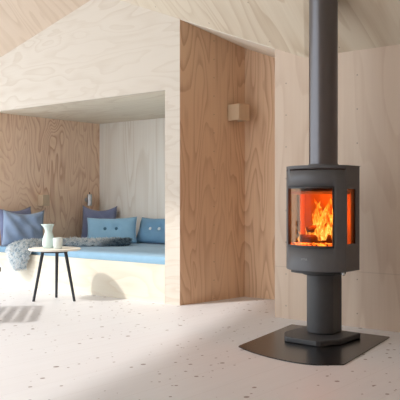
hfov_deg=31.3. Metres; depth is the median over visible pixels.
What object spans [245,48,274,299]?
wall
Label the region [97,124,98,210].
trim
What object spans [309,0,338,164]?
pipe
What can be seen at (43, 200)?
wall lamp
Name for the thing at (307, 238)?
log
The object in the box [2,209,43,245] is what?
cushion
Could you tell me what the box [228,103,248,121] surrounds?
wall lamp
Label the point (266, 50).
ceiling
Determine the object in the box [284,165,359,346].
wood stove
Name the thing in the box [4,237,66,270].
fur throw
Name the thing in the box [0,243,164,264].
mattress
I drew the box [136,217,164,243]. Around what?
cushion
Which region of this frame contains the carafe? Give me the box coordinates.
[41,224,53,247]
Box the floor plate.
[239,324,389,365]
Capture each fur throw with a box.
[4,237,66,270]
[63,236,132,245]
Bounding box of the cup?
[53,237,62,248]
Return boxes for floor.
[0,284,399,399]
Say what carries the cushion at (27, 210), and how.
on the mattress
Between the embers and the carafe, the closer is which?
the embers
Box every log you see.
[299,234,331,242]
[306,221,329,233]
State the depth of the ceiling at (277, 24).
5.92 m
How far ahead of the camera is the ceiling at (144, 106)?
7.90 m
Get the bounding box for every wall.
[0,0,399,331]
[0,113,96,245]
[99,118,164,235]
[180,20,244,304]
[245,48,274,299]
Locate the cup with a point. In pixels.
(58, 241)
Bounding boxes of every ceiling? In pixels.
[0,0,304,57]
[0,91,164,123]
[180,19,274,57]
[303,0,399,57]
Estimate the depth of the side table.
6.57 m
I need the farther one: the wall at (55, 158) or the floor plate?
the wall at (55, 158)
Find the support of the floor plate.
on the floor
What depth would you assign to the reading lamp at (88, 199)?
9.09 m
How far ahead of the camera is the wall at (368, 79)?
5.65 m
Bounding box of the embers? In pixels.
[291,242,331,245]
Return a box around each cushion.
[0,206,30,246]
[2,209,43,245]
[81,206,116,238]
[87,217,136,242]
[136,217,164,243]
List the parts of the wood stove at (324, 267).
post, door frame, plate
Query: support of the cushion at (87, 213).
on the mattress
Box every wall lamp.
[38,195,48,205]
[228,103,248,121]
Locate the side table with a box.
[28,246,80,301]
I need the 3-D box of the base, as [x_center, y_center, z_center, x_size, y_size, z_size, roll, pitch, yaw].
[-0.818,0.766,7.870,2.596,0.347,1.632,0,0,39]
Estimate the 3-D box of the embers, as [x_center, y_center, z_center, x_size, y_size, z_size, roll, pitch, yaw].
[0.795,0.299,4.782,0.330,0.024,0.200,0,0,39]
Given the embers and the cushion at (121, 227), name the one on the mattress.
the cushion at (121, 227)
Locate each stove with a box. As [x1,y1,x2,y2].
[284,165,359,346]
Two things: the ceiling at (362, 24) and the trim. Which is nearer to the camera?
the ceiling at (362, 24)
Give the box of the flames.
[298,198,331,240]
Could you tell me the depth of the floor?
4.27 m
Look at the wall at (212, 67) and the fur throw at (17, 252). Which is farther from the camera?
the fur throw at (17, 252)
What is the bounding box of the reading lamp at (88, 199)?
[85,192,91,205]
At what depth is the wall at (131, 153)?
8.93 m
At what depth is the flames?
4.76 m

